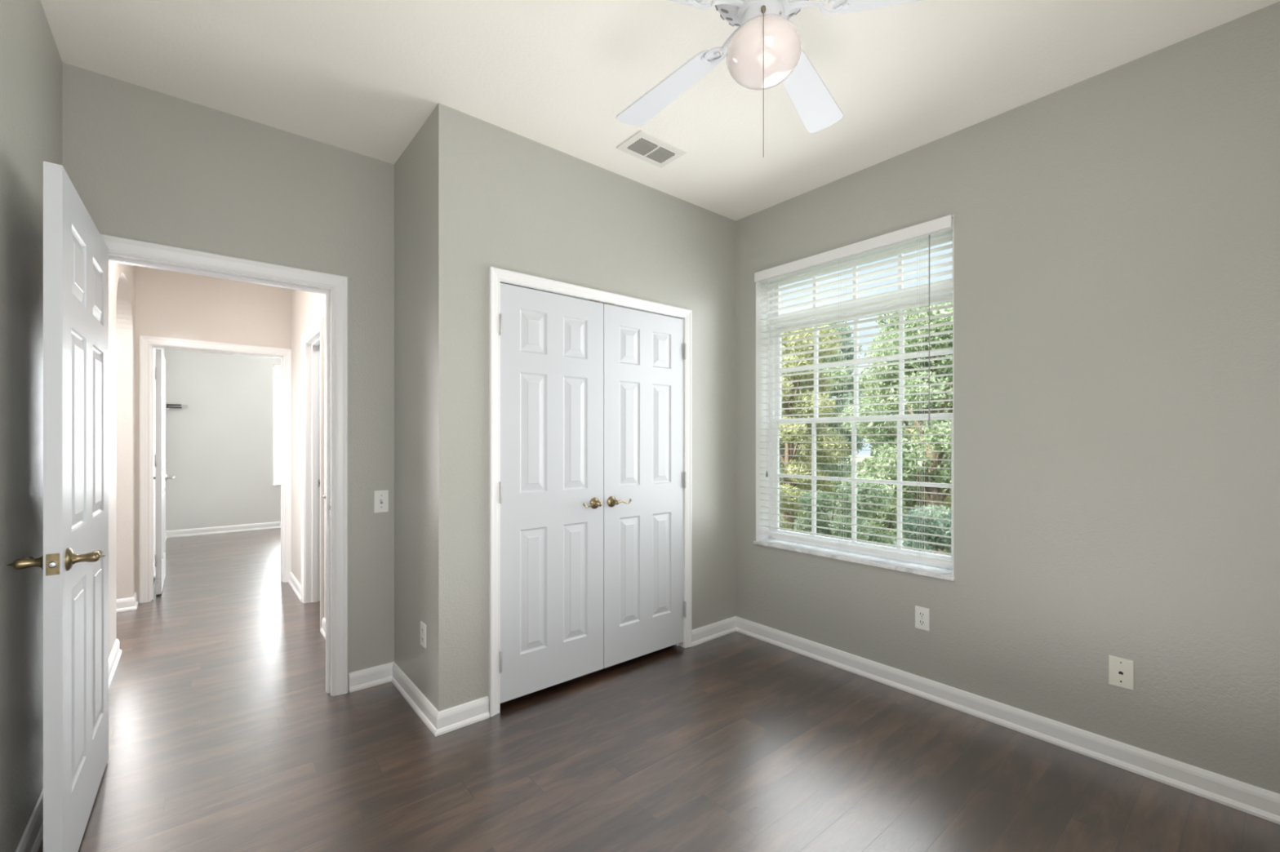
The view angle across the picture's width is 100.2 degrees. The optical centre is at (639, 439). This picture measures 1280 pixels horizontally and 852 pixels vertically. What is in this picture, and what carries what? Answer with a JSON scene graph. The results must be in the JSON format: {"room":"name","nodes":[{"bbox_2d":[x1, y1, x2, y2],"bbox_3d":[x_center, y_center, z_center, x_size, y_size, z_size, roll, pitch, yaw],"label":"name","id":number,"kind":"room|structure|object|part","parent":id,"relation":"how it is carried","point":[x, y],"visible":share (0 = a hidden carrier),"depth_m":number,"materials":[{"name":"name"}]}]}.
{"room":"empty bedroom","nodes":[
{"label":"empty bedroom","id":0,"kind":"room"},
{"bbox_2d":[0,0,134,851],"bbox_3d":[-2.015,-0.093,1.673,0.240,2.740,6.250,0,0,-40],"label":"wall","id":1,"kind":"structure","parent":0,"point":[31,62],"depth_m":1.65,"materials":[{"name":"grey paint"}]},
{"bbox_2d":[15,789,43,851],"bbox_3d":[-1.089,1.231,0.707,0.022,0.092,3.580,0,0,-40],"label":"baseboard","id":2,"kind":"structure","parent":1,"relation":"attached to","point":[31,840],"depth_m":1.67,"materials":[{"name":"white wood"}]},
{"bbox_2d":[108,639,121,689],"bbox_3d":[-2.744,1.231,2.662,0.142,0.092,1.302,0,0,-40],"label":"baseboard","id":3,"kind":"structure","parent":1,"relation":"attached to","point":[115,655],"depth_m":2.97,"materials":[{"name":"white wood"}]},
{"bbox_2d":[153,347,164,562],"bbox_3d":[-5.095,-0.093,5.563,0.115,2.740,3.430,0,0,-40],"label":"wall","id":4,"kind":"structure","parent":0,"point":[154,348],"depth_m":5.24,"materials":[{"name":"paint"}]},
{"bbox_2d":[153,536,166,582],"bbox_3d":[-5.042,1.231,5.607,0.022,0.092,3.430,0,0,-40],"label":"baseboard","id":5,"kind":"structure","parent":4,"relation":"attached to","point":[154,567],"depth_m":5.01,"materials":[{"name":"white wood"}]},
{"bbox_2d":[153,348,174,595],"bbox_3d":[-4.172,0.265,4.660,0.192,2.000,0.802,0,0,-40],"label":"door","id":6,"kind":"structure","parent":4,"relation":"in","point":[161,477],"depth_m":4.37,"materials":[{"name":"white wood"}]},
{"bbox_3d":[-4.176,0.265,4.665,0.036,2.000,0.790,0,0,-40],"label":"panel","id":7,"kind":"part","parent":6,"relation":"part of","materials":[{"name":"white wood"}]},
{"bbox_3d":[-4.343,0.355,4.955,0.078,0.064,0.064,0,0,-40],"label":"handle","id":8,"kind":"part","parent":6,"relation":"part of","materials":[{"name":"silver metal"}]},
{"bbox_2d":[134,266,290,601],"bbox_3d":[-3.182,-0.093,4.845,5.500,2.740,0.120,0,0,-40],"label":"wall","id":9,"kind":"structure","parent":0,"point":[168,304],"depth_m":4.40,"materials":[{"name":"beige paint"}]},
{"bbox_2d":[138,335,291,604],"bbox_3d":[-3.553,0.262,4.537,0.895,2.030,0.120,0,0,-40],"label":"door frame","id":10,"kind":"structure","parent":9,"relation":"attached to","point":[152,346],"depth_m":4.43,"materials":[{"name":"white wood"}]},
{"bbox_2d":[164,349,280,530],"bbox_3d":[-4.814,-0.093,8.124,3.820,2.740,0.150,0,0,-40],"label":"wall","id":11,"kind":"structure","parent":0,"point":[220,447],"depth_m":7.27,"materials":[{"name":"paint"}]},
{"bbox_2d":[165,402,187,409],"bbox_3d":[-6.037,-0.428,6.978,0.215,0.100,0.050,0,0,-40],"label":"wall bracket","id":12,"kind":"object","parent":11,"relation":"attached to","point":[167,404],"visible":1,"depth_m":6.94,"materials":[{"name":"silver metal"}]},
{"bbox_3d":[-6.054,-0.428,6.957,0.150,0.052,0.040,0,0,-40],"label":"arm","id":13,"kind":"part","parent":12,"relation":"part of"},
{"bbox_2d":[165,521,280,537],"bbox_3d":[-4.792,1.231,8.031,3.505,0.092,0.022,0,0,-40],"label":"baseboard","id":14,"kind":"structure","parent":11,"relation":"attached to","point":[236,528],"depth_m":7.28,"materials":[{"name":"white wood"}]},
{"bbox_2d":[273,368,280,485],"bbox_3d":[-4.814,-0.205,8.108,1.240,1.745,0.155,0,0,-40],"label":"window","id":15,"kind":"structure","parent":11,"relation":"in","point":[276,484],"depth_m":7.74,"materials":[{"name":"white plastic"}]},
{"bbox_2d":[273,364,280,484],"bbox_3d":[-4.803,-0.220,8.095,1.220,1.717,0.060,0,0,-40],"label":"window blind","id":16,"kind":"object","parent":15,"relation":"attached to","point":[277,367],"visible":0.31,"depth_m":7.73,"materials":[{"name":"white"}]},
{"bbox_2d":[62,62,394,691],"bbox_3d":[-1.633,-0.093,2.661,5.090,2.740,0.120,0,0,-40],"label":"wall","id":17,"kind":"structure","parent":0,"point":[147,165],"depth_m":2.54,"materials":[{"name":"grey paint"}]},
{"bbox_2d":[100,234,347,696],"bbox_3d":[-1.897,0.230,2.428,0.999,2.095,0.140,0,0,-40],"label":"door frame","id":18,"kind":"structure","parent":17,"relation":"attached to","point":[115,245],"depth_m":2.66,"materials":[{"name":"white wood"}]},
{"bbox_2d":[6,161,108,851],"bbox_3d":[-1.866,0.257,1.790,0.192,2.021,0.860,0,0,-39],"label":"door","id":19,"kind":"structure","parent":18,"relation":"in","point":[73,562],"depth_m":1.61,"materials":[{"name":"white wood"}]},
{"bbox_3d":[-1.687,0.342,1.475,0.078,0.064,0.064,0,0,-39],"label":"handle","id":20,"kind":"part","parent":19,"relation":"part of","materials":[{"name":"gold metal"}]},
{"bbox_3d":[-1.729,0.342,1.507,0.018,0.024,0.104,0,0,-39],"label":"lever","id":21,"kind":"part","parent":19,"relation":"part of","materials":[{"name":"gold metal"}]},
{"bbox_3d":[-1.603,0.342,1.461,0.026,0.058,0.002,0,0,-39],"label":"latch plate","id":22,"kind":"part","parent":19,"relation":"part of","materials":[{"name":"gold metal"}]},
{"bbox_3d":[-1.865,0.257,1.789,0.036,2.021,0.838,0,0,-39],"label":"panel","id":23,"kind":"part","parent":19,"relation":"part of","materials":[{"name":"white wood"}]},
{"bbox_3d":[-1.598,0.342,1.546,0.078,0.064,0.064,0,0,-39],"label":"handle","id":24,"kind":"part","parent":19,"relation":"part of","materials":[{"name":"gold metal"}]},
{"bbox_3d":[-1.620,0.342,1.594,0.018,0.024,0.104,0,0,-39],"label":"lever","id":25,"kind":"part","parent":19,"relation":"part of","materials":[{"name":"gold metal"}]},
{"bbox_2d":[348,662,393,693],"bbox_3d":[-1.386,1.231,2.773,0.217,0.092,0.022,0,0,-40],"label":"baseboard","id":26,"kind":"structure","parent":17,"relation":"attached to","point":[365,678],"depth_m":2.76,"materials":[{"name":"white wood"}]},
{"bbox_2d":[373,489,388,512],"bbox_3d":[-1.352,0.326,2.802,0.070,0.116,0.021,0,0,-40],"label":"light switch","id":27,"kind":"object","parent":17,"relation":"attached to","point":[380,498],"visible":1,"depth_m":2.80,"materials":[{"name":"white plastic"}]},
{"bbox_2d":[290,288,325,618],"bbox_3d":[-2.267,-0.093,3.870,0.140,2.740,2.550,0,0,-40],"label":"wall","id":28,"kind":"structure","parent":0,"point":[307,308],"depth_m":4.42,"materials":[{"name":"beige paint"}]},
{"bbox_2d":[288,571,301,601],"bbox_3d":[-2.903,1.231,4.508,0.022,0.092,0.755,0,0,-40],"label":"baseboard","id":29,"kind":"structure","parent":28,"relation":"attached to","point":[293,582],"depth_m":4.49,"materials":[{"name":"white wood"}]},
{"bbox_2d":[301,317,324,629],"bbox_3d":[-2.324,0.260,3.939,0.140,2.035,0.730,0,0,-40],"label":"door frame","id":30,"kind":"structure","parent":28,"relation":"attached to","point":[312,345],"depth_m":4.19,"materials":[{"name":"white wood"}]},
{"bbox_2d":[320,617,325,639],"bbox_3d":[-2.043,1.231,3.474,0.022,0.092,0.225,0,0,-40],"label":"baseboard","id":31,"kind":"structure","parent":28,"relation":"attached to","point":[322,630],"depth_m":3.50,"materials":[{"name":"white wood"}]},
{"bbox_2d":[394,115,430,702],"bbox_3d":[-1.087,-0.093,2.666,0.105,2.740,0.570,0,0,-40],"label":"wall","id":32,"kind":"structure","parent":0,"point":[412,168],"depth_m":2.62,"materials":[{"name":"grey paint"}]},
{"bbox_2d":[391,662,438,735],"bbox_3d":[-1.094,1.231,2.574,0.022,0.092,0.702,0,0,-40],"label":"baseboard","id":33,"kind":"structure","parent":32,"relation":"attached to","point":[421,705],"depth_m":2.53,"materials":[{"name":"white wood"}]},
{"bbox_2d":[420,621,426,648],"bbox_3d":[-1.003,0.905,2.476,0.008,0.108,0.072,0,0,-40],"label":"electrical outlet","id":34,"kind":"object","parent":32,"relation":"attached to","point":[423,627],"visible":1,"depth_m":2.47,"materials":[{"name":"white plastic"}]},
{"bbox_2d":[430,102,735,711],"bbox_3d":[-0.152,-0.093,3.000,1.971,2.740,0.110,0,0,-40],"label":"wall","id":35,"kind":"structure","parent":0,"point":[501,198],"depth_m":2.57,"materials":[{"name":"grey paint"}]},
{"bbox_2d":[435,696,489,737],"bbox_3d":[-0.791,1.231,2.384,0.245,0.092,0.022,0,0,-40],"label":"baseboard","id":36,"kind":"structure","parent":35,"relation":"attached to","point":[451,719],"depth_m":2.38,"materials":[{"name":"white wood"}]},
{"bbox_2d":[499,283,603,703],"bbox_3d":[-0.423,0.250,2.688,0.606,1.978,0.092,0,0,-40],"label":"door","id":37,"kind":"structure","parent":35,"relation":"in","point":[551,345],"depth_m":2.68,"materials":[{"name":"white wood"}]},
{"bbox_3d":[-0.252,0.341,2.785,0.105,0.026,0.017,0,0,-40],"label":"lever","id":38,"kind":"part","parent":37,"relation":"part of","materials":[{"name":"gold metal"}]},
{"bbox_3d":[-0.223,0.341,2.832,0.060,0.060,0.057,0,0,-40],"label":"handle","id":39,"kind":"part","parent":37,"relation":"part of","materials":[{"name":"gold metal"}]},
{"bbox_2d":[488,266,691,716],"bbox_3d":[-0.231,0.262,2.935,1.227,2.030,0.110,0,0,-40],"label":"door frame","id":40,"kind":"structure","parent":35,"relation":"attached to","point":[681,644],"depth_m":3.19,"materials":[{"name":"white wood"}]},
{"bbox_2d":[603,303,686,668],"bbox_3d":[0.046,0.250,3.079,0.606,1.978,0.092,0,0,-40],"label":"door","id":41,"kind":"structure","parent":35,"relation":"in","point":[644,353],"depth_m":3.07,"materials":[{"name":"white wood"}]},
{"bbox_3d":[-0.137,0.341,2.904,0.060,0.060,0.057,0,0,-40],"label":"handle","id":42,"kind":"part","parent":41,"relation":"part of","materials":[{"name":"gold metal"}]},
{"bbox_3d":[-0.086,0.341,2.923,0.105,0.026,0.017,0,0,-40],"label":"lever","id":43,"kind":"part","parent":41,"relation":"part of","materials":[{"name":"gold metal"}]},
{"bbox_2d":[691,616,736,646],"bbox_3d":[0.481,1.231,3.441,0.434,0.092,0.022,0,0,-40],"label":"baseboard","id":44,"kind":"structure","parent":35,"relation":"attached to","point":[703,634],"depth_m":3.43,"materials":[{"name":"white wood"}]},
{"bbox_2d":[37,528,1279,851],"bbox_3d":[-2.264,1.337,3.742,5.500,0.120,10.150,0,0,-40],"label":"floor","id":45,"kind":"structure","parent":0,"point":[226,734],"depth_m":2.11,"materials":[{"name":"brown wood"}]},
{"bbox_2d":[40,0,1279,221],"bbox_3d":[-2.264,-1.538,3.742,5.500,0.150,10.150,0,0,-40],"label":"ceiling","id":46,"kind":"structure","parent":0,"point":[361,77],"depth_m":2.10,"materials":[{"name":"paint"}]},
{"bbox_2d":[616,130,686,168],"bbox_3d":[0.058,-1.457,2.707,0.304,0.012,0.192,0,0,-40],"label":"ceiling vent","id":47,"kind":"object","parent":46,"relation":"in","point":[643,146],"visible":1,"depth_m":2.69,"materials":[{"name":"white metal"}]},
{"bbox_2d":[616,0,923,156],"bbox_3d":[0.314,-1.089,1.500,1.217,0.748,1.176,0,0,-40],"label":"ceiling fan","id":48,"kind":"object","parent":46,"relation":"hanging from","point":[765,51],"visible":1,"depth_m":1.46,"materials":[{"name":"white"}]},
{"bbox_3d":[0.090,-1.160,1.784,0.127,0.026,0.457,0,0,-38],"label":"blade","id":49,"kind":"part","parent":48,"relation":"part of","materials":[{"name":"white wood"}]},
{"bbox_3d":[-0.044,-1.160,1.328,0.457,0.026,0.127,0,0,-20],"label":"blade","id":50,"kind":"part","parent":48,"relation":"part of","materials":[{"name":"white"}]},
{"bbox_3d":[0.318,-0.922,1.381,0.003,0.414,0.050,0,0,13],"label":"pull chain","id":51,"kind":"part","parent":48,"relation":"part of","materials":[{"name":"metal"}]},
{"bbox_3d":[0.337,-1.053,1.464,0.201,0.148,0.201,0,0,-40],"label":"light globe","id":52,"kind":"part","parent":48,"relation":"part of","materials":[{"name":"white glass"}]},
{"bbox_3d":[0.566,-1.160,1.798,0.127,0.026,0.457,0,0,34],"label":"blade","id":53,"kind":"part","parent":48,"relation":"part of","materials":[{"name":"white wood"}]},
{"bbox_3d":[0.726,-1.160,1.350,0.457,0.026,0.127,0,0,16],"label":"blade","id":54,"kind":"part","parent":48,"relation":"part of","materials":[{"name":"white"}]},
{"bbox_2d":[735,1,1279,794],"bbox_3d":[1.453,-0.093,2.768,0.200,2.740,3.900,0,0,-40],"label":"wall","id":55,"kind":"structure","parent":0,"point":[1117,230],"depth_m":2.15,"materials":[{"name":"grey paint"}]},
{"bbox_2d":[753,215,955,581],"bbox_3d":[1.191,-0.198,3.064,0.212,1.746,1.186,0,0,-40],"label":"window","id":56,"kind":"structure","parent":55,"relation":"in","point":[942,571],"depth_m":3.19,"materials":[{"name":"white plastic"}]},
{"bbox_2d":[754,214,952,565],"bbox_3d":[1.146,-0.228,3.025,0.102,1.682,1.164,0,0,-40],"label":"window blind","id":57,"kind":"object","parent":56,"relation":"attached to","point":[941,226],"visible":0.87,"depth_m":2.95,"materials":[{"name":"white plastic"}]},
{"bbox_3d":[1.154,-0.208,3.052,0.055,1.630,0.873,0,0,-40],"label":"ladder cord","id":58,"kind":"part","parent":57,"relation":"part of","materials":[{"name":"white fabric"}]},
{"bbox_3d":[1.163,0.604,3.041,0.050,0.018,1.154,0,0,-40],"label":"rail","id":59,"kind":"part","parent":57,"relation":"part of","materials":[{"name":"white plastic"}]},
{"bbox_3d":[1.170,0.665,3.046,0.157,0.020,1.186,0,0,-40],"label":"sill","id":60,"kind":"part","parent":56,"relation":"part of","materials":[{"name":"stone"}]},
{"bbox_3d":[1.242,0.247,3.106,0.024,0.760,1.114,0,0,-40],"label":"sash","id":61,"kind":"part","parent":56,"relation":"part of","materials":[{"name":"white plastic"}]},
{"bbox_3d":[1.251,-0.911,3.114,0.025,0.260,1.114,0,0,-40],"label":"transom sash","id":62,"kind":"part","parent":56,"relation":"part of","materials":[{"name":"white plastic"}]},
{"bbox_3d":[1.260,-0.417,3.121,0.023,0.636,1.114,0,0,-40],"label":"sash","id":63,"kind":"part","parent":56,"relation":"part of","materials":[{"name":"white plastic"}]},
{"bbox_2d":[915,605,929,631],"bbox_3d":[1.404,0.892,2.663,0.008,0.112,0.068,0,0,-40],"label":"electrical outlet","id":64,"kind":"object","parent":55,"relation":"attached to","point":[922,614],"visible":1,"depth_m":2.66,"materials":[{"name":"white plastic"}]},
{"bbox_2d":[918,611,924,617],"bbox_3d":[1.402,0.872,2.662,0.002,0.033,0.033,0,0,-40],"label":"socket","id":65,"kind":"object","parent":64,"relation":"attached to","point":[921,614],"depth_m":2.66,"materials":[{"name":"white plastic"}]},
{"bbox_2d":[918,619,924,626],"bbox_3d":[1.402,0.912,2.662,0.002,0.033,0.033,0,0,-40],"label":"socket","id":66,"kind":"object","parent":64,"relation":"attached to","point":[921,622],"depth_m":2.66,"materials":[{"name":"white plastic"}]},
{"bbox_2d":[735,616,1279,824],"bbox_3d":[1.559,1.231,2.466,0.022,0.092,2.900,0,0,-40],"label":"baseboard","id":67,"kind":"structure","parent":55,"relation":"attached to","point":[1263,803],"depth_m":2.25,"materials":[{"name":"white wood"}]},
{"bbox_2d":[1108,655,1133,690],"bbox_3d":[1.879,0.912,2.091,0.008,0.115,0.074,0,0,-40],"label":"phone jack","id":68,"kind":"object","parent":55,"relation":"attached to","point":[1121,670],"visible":1,"depth_m":2.09,"materials":[{"name":"white plastic"}]},
{"bbox_3d":[-4.578,-0.093,3.490,1.620,2.740,0.180,0,0,-40],"label":"wall","id":69,"kind":"structure","parent":0,"visible":0},
{"bbox_2d":[116,591,138,612],"bbox_3d":[-4.516,1.231,3.527,1.762,0.092,0.202,0,0,-40],"label":"baseboard","id":70,"kind":"structure","parent":69,"relation":"attached to","point":[130,603],"depth_m":3.99,"materials":[{"name":"white wood"}]},
{"label":"outside","id":71,"kind":"structure","parent":0,"visible":0},
{"bbox_2d":[794,455,947,555],"bbox_3d":[17.835,1.977,27.824,57.000,0.200,70.000,0,0,-40],"label":"ground","id":72,"kind":"structure","parent":71,"point":[860,460],"depth_m":13.78,"materials":[{"name":"green plant"}]},
{"bbox_2d":[779,484,806,531],"bbox_3d":[1.554,1.143,7.506,1.331,1.497,1.442,0,0,-29],"label":"shrub","id":73,"kind":"object","parent":72,"relation":"on","point":[788,492],"visible":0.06,"depth_m":7.25,"materials":[{"name":"green plant"}]},
{"bbox_2d":[779,324,851,529],"bbox_3d":[2.526,-0.073,9.321,1.988,3.915,1.884,0,0,-29],"label":"broadleaf tree","id":74,"kind":"object","parent":72,"relation":"on","point":[809,397],"visible":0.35,"depth_m":8.93,"materials":[{"name":"green plant"}]},
{"bbox_2d":[779,327,851,519],"bbox_3d":[3.723,-0.342,12.659,2.434,4.483,2.697,0,0,-44],"label":"broadleaf tree","id":75,"kind":"object","parent":72,"relation":"on","point":[842,474],"visible":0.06,"depth_m":11.96,"materials":[{"name":"green plant"}]},
{"bbox_2d":[811,321,871,488],"bbox_3d":[5.571,-0.978,16.495,2.904,5.756,3.296,0,0,-40],"label":"broadleaf tree","id":76,"kind":"object","parent":72,"relation":"on","point":[845,394],"visible":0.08,"depth_m":15.93,"materials":[{"name":"green plant"}]},
{"bbox_2d":[792,475,897,546],"bbox_3d":[2.312,1.157,6.194,1.455,1.481,1.226,0,0,-40],"label":"shrub","id":77,"kind":"object","parent":72,"relation":"on","point":[884,493],"visible":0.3,"depth_m":6.07,"materials":[{"name":"green plant"}]},
{"bbox_2d":[848,475,924,548],"bbox_3d":[4.196,1.189,8.989,1.325,1.448,1.296,0,0,-45],"label":"shrub","id":78,"kind":"object","parent":72,"relation":"on","point":[891,509],"visible":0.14,"depth_m":8.70,"materials":[{"name":"green plant"}]},
{"bbox_2d":[839,302,952,555],"bbox_3d":[3.966,-0.066,7.203,2.206,3.900,1.946,0,0,-31],"label":"broadleaf tree","id":79,"kind":"object","parent":72,"relation":"on","point":[928,430],"visible":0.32,"depth_m":6.93,"materials":[{"name":"green plant"}]},
{"bbox_2d":[849,311,952,522],"bbox_3d":[5.354,-0.282,10.004,2.586,4.363,2.594,0,0,-40],"label":"broadleaf tree","id":80,"kind":"object","parent":72,"relation":"on","point":[913,429],"visible":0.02,"depth_m":9.70,"materials":[{"name":"green plant"}]},
{"bbox_2d":[869,399,948,462],"bbox_3d":[7.579,-0.749,13.621,2.938,5.295,3.006,0,0,-5],"label":"broadleaf tree","id":81,"kind":"object","parent":72,"relation":"on","point":[910,423],"visible":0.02,"depth_m":13.52,"materials":[{"name":"green plant"}]},
{"bbox_2d":[884,503,951,555],"bbox_3d":[3.097,1.179,5.091,1.493,1.413,1.438,0,0,-40],"label":"shrub","id":82,"kind":"object","parent":72,"relation":"on","point":[931,513],"visible":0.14,"depth_m":5.32,"materials":[{"name":"green plant"}]},
{"bbox_2d":[940,470,951,553],"bbox_3d":[5.035,1.173,8.088,1.329,1.478,1.324,0,0,18],"label":"shrub","id":83,"kind":"object","parent":72,"relation":"on","point":[948,499],"visible":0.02,"depth_m":7.96,"materials":[{"name":"green plant"}]}
]}

